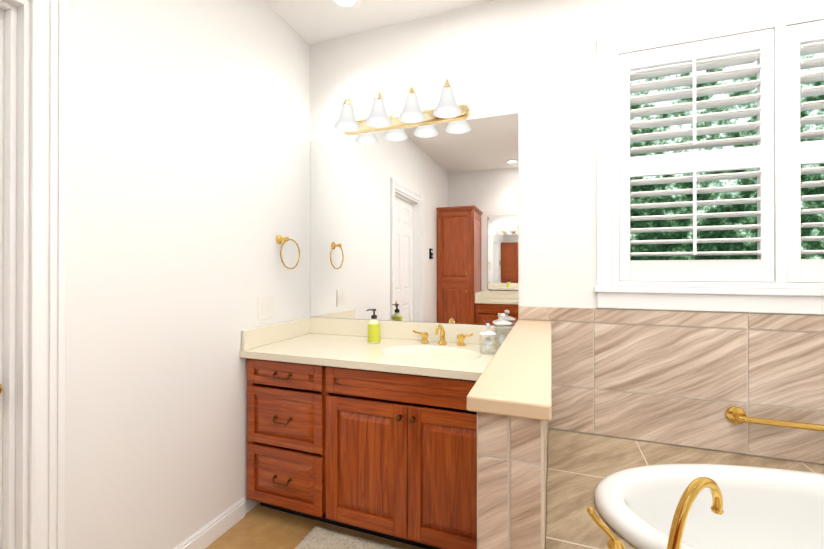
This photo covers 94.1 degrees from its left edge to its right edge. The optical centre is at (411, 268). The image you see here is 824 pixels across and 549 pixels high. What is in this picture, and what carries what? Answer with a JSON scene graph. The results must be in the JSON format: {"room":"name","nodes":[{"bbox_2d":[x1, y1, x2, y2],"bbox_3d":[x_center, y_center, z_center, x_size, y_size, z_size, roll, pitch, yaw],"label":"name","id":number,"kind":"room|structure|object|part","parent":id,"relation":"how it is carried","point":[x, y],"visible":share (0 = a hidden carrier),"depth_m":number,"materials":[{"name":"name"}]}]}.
{"room":"bathroom","nodes":[
{"label":"bathroom","id":0,"kind":"room"},
{"bbox_2d":[28,0,309,548],"bbox_3d":[-1.305,-0.103,0.820,0.150,2.640,3.450,0,0,20],"label":"wall","id":1,"kind":"structure","parent":0,"point":[188,162],"depth_m":1.54,"materials":[{"name":"white paint"}]},
{"bbox_2d":[0,10,3,548],"bbox_3d":[-1.299,0.225,0.774,0.104,1.976,0.740,0,0,20],"label":"door","id":2,"kind":"structure","parent":1,"relation":"in","point":[1,224],"depth_m":1.11,"materials":[{"name":"white paint"}]},
{"bbox_2d":[0,0,66,548],"bbox_3d":[-1.308,0.172,0.778,0.177,2.088,0.932,0,0,20],"label":"door frame","id":3,"kind":"structure","parent":1,"relation":"attached to","point":[47,271],"depth_m":1.12,"materials":[{"name":"white paint"}]},
{"bbox_2d":[174,497,244,548],"bbox_3d":[-0.954,1.173,1.541,0.014,0.092,0.748,0,0,20],"label":"baseboard","id":4,"kind":"structure","parent":1,"relation":"attached to","point":[209,533],"depth_m":1.71,"materials":[{"name":"white paint"}]},
{"bbox_2d":[258,295,273,319],"bbox_3d":[-0.776,0.206,2.042,0.008,0.120,0.120,0,0,20],"label":"electrical outlet plate","id":5,"kind":"object","parent":1,"relation":"attached to","point":[265,307],"visible":1,"depth_m":2.03,"materials":[{"name":"white plastic"}]},
{"bbox_2d":[242,317,311,348],"bbox_3d":[-0.734,0.351,2.132,0.021,0.100,0.544,0,0,20],"label":"backsplash","id":6,"kind":"structure","parent":1,"relation":"attached to","point":[257,335],"depth_m":2.08,"materials":[{"name":"beige stone"}]},
{"bbox_2d":[276,235,299,268],"bbox_3d":[-0.702,-0.093,2.165,0.063,0.193,0.173,0,0,20],"label":"towel ring","id":7,"kind":"object","parent":1,"relation":"attached to","point":[279,239],"visible":1,"depth_m":2.13,"materials":[{"name":"gold metal"}]},
{"bbox_2d":[205,502,545,548],"bbox_3d":[0.410,1.244,0.192,3.800,0.060,3.750,0,0,20],"label":"floor","id":8,"kind":"structure","parent":0,"point":[258,526],"depth_m":1.77,"materials":[{"name":"tile"}]},
{"bbox_2d":[294,526,402,548],"bbox_3d":[-0.157,1.204,1.353,0.886,0.028,0.671,0,0,20],"label":"rug","id":9,"kind":"object","parent":8,"relation":"on","point":[318,537],"visible":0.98,"depth_m":1.68,"materials":[{"name":"white fabric"}]},
{"bbox_2d":[240,333,500,548],"bbox_3d":[-0.142,0.810,1.917,1.280,0.820,0.580,0,0,20],"label":"bathroom vanity","id":10,"kind":"object","parent":8,"relation":"on","point":[349,426],"depth_m":1.69,"materials":[{"name":"brown wood"}]},
{"bbox_2d":[240,317,512,380],"bbox_3d":[-0.141,0.366,1.922,1.279,0.132,0.575,0,0,20],"label":"countertop","id":11,"kind":"structure","parent":10,"relation":"on","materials":[{"name":"beige stone"}]},
{"bbox_2d":[367,309,379,343],"bbox_3d":[-0.207,0.309,2.074,0.073,0.183,0.070,0,0,20],"label":"soap bottle","id":12,"kind":"object","parent":11,"relation":"on","point":[374,330],"visible":1,"depth_m":2.05,"materials":[{"name":"yellow plastic"}]},
{"bbox_2d":[381,345,481,359],"bbox_3d":[0.086,0.454,1.826,0.490,0.108,0.336,0,0,20],"label":"sink","id":13,"kind":"object","parent":11,"relation":"in","point":[396,352],"depth_m":1.92,"materials":[{"name":"white ceramic"}]},
{"bbox_2d":[413,324,472,345],"bbox_3d":[0.146,0.343,1.991,0.330,0.114,0.150,0,0,20],"label":"vanity faucet","id":14,"kind":"object","parent":11,"relation":"on","point":[442,341],"visible":1,"depth_m":2.02,"materials":[{"name":"gold metal"}]},
{"bbox_2d":[479,323,496,354],"bbox_3d":[0.359,0.328,1.810,0.082,0.143,0.082,0,0,20],"label":"glass jar","id":15,"kind":"object","parent":11,"relation":"on","point":[488,343],"visible":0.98,"depth_m":1.80,"materials":[{"name":"clear glass"}]},
{"bbox_2d":[494,313,512,348],"bbox_3d":[0.455,0.311,1.913,0.092,0.178,0.092,0,0,20],"label":"glass jar","id":16,"kind":"object","parent":11,"relation":"on","point":[502,322],"visible":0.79,"depth_m":1.90,"materials":[{"name":"clear glass"}]},
{"bbox_2d":[546,429,823,548],"bbox_3d":[1.448,1.007,0.978,2.084,0.420,1.244,0,0,20],"label":"deck","id":17,"kind":"object","parent":8,"relation":"on","point":[580,466],"visible":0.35,"depth_m":1.56,"materials":[{"name":"tile"}]},
{"bbox_2d":[587,477,723,548],"bbox_3d":[0.651,0.674,1.024,0.338,0.245,0.146,0,0,20],"label":"tub faucet","id":18,"kind":"object","parent":17,"relation":"on","point":[694,488],"visible":1,"depth_m":1.00,"materials":[{"name":"gold metal"}]},
{"bbox_3d":[0.532,0.731,1.043,0.101,0.132,0.060,0,0,20],"label":"handle","id":19,"kind":"part","parent":18,"relation":"part of","materials":[{"name":"gold metal"}]},
{"bbox_2d":[594,464,823,548],"bbox_3d":[1.441,0.947,0.994,1.754,0.408,0.854,0,0,20],"label":"tub","id":20,"kind":"object","parent":17,"relation":"in","point":[768,508],"visible":0.96,"depth_m":1.38,"materials":[{"name":"white ceramic"}]},
{"bbox_2d":[263,0,493,43],"bbox_3d":[0.410,-1.456,0.202,3.800,0.060,3.750,0,0,20],"label":"ceiling","id":21,"kind":"structure","parent":0,"point":[312,21],"depth_m":2.13,"materials":[{"name":"white paint"}]},
{"bbox_2d":[329,0,361,9],"bbox_3d":[-0.350,-1.414,2.005,0.176,0.009,0.176,0,0,20],"label":"recessed light","id":22,"kind":"object","parent":21,"relation":"in","point":[347,4],"visible":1,"depth_m":2.04,"materials":[{"name":"white paint"}]},
{"bbox_2d":[477,412,547,548],"bbox_3d":[0.409,0.756,1.362,0.130,0.925,1.254,0,0,20],"label":"wall","id":23,"kind":"structure","parent":0,"point":[511,477],"depth_m":0.78,"materials":[{"name":"tile"}]},
{"bbox_2d":[467,320,551,420],"bbox_3d":[0.405,0.277,1.353,0.164,0.032,1.276,0,0,20],"label":"ledge","id":24,"kind":"object","parent":23,"relation":"on","point":[514,379],"depth_m":0.90,"materials":[{"name":"beige stone"}]},
{"bbox_2d":[310,0,822,507],"bbox_3d":[1.025,-0.100,1.889,3.800,2.640,0.150,0,0,20],"label":"wall","id":25,"kind":"structure","parent":0,"point":[530,64],"depth_m":1.96,"materials":[{"name":"white paint"}]},
{"bbox_2d":[334,79,470,135],"bbox_3d":[-0.084,-0.895,2.105,0.785,0.181,0.204,0,0,20],"label":"sconce","id":26,"kind":"object","parent":25,"relation":"attached to","point":[448,108],"visible":1,"depth_m":2.10,"materials":[{"name":"white glass"}]},
{"bbox_2d":[312,317,512,344],"bbox_3d":[-0.046,0.351,2.182,1.280,0.100,0.020,0,0,20],"label":"backsplash","id":27,"kind":"structure","parent":25,"relation":"attached to","point":[319,324],"depth_m":2.17,"materials":[{"name":"beige stone"}]},
{"bbox_2d":[311,113,517,325],"bbox_3d":[-0.043,-0.253,2.194,1.260,1.102,0.006,0,0,20],"label":"mirror","id":28,"kind":"object","parent":25,"relation":"attached to","point":[418,224],"visible":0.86,"depth_m":2.16,"materials":[{"name":"clear glass"}]},
{"bbox_2d":[518,306,823,464],"bbox_3d":[1.382,0.492,1.009,2.228,0.609,1.254,0,0,20],"label":"tile surround","id":29,"kind":"object","parent":25,"relation":"attached to","point":[683,378],"visible":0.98,"depth_m":1.72,"materials":[{"name":"tile"}]},
{"bbox_2d":[725,406,823,431],"bbox_3d":[1.761,0.633,1.495,0.866,0.076,0.061,0,0,20],"label":"towel bar","id":30,"kind":"object","parent":29,"relation":"attached to","point":[735,415],"visible":1,"depth_m":1.58,"materials":[{"name":"gold metal"}]},
{"bbox_2d":[594,0,823,314],"bbox_3d":[1.539,-0.458,1.605,1.408,1.290,0.034,0,0,20],"label":"window","id":31,"kind":"structure","parent":25,"relation":"in","point":[776,300],"depth_m":1.74,"materials":[{"name":"white paint"}]},
{"bbox_2d":[611,12,823,288],"bbox_3d":[1.540,-0.479,1.611,1.258,1.122,0.093,0,0,20],"label":"window shutters","id":32,"kind":"object","parent":31,"relation":"attached to","point":[778,155],"visible":1,"depth_m":1.66,"materials":[{"name":"white paint"}]},
{"label":"outside","id":33,"kind":"structure","parent":0,"visible":0},
{"bbox_2d":[630,42,823,259],"bbox_3d":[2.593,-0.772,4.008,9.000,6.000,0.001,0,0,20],"label":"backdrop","id":34,"kind":"structure","parent":33,"point":[752,233],"depth_m":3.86,"materials":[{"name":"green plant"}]}
]}

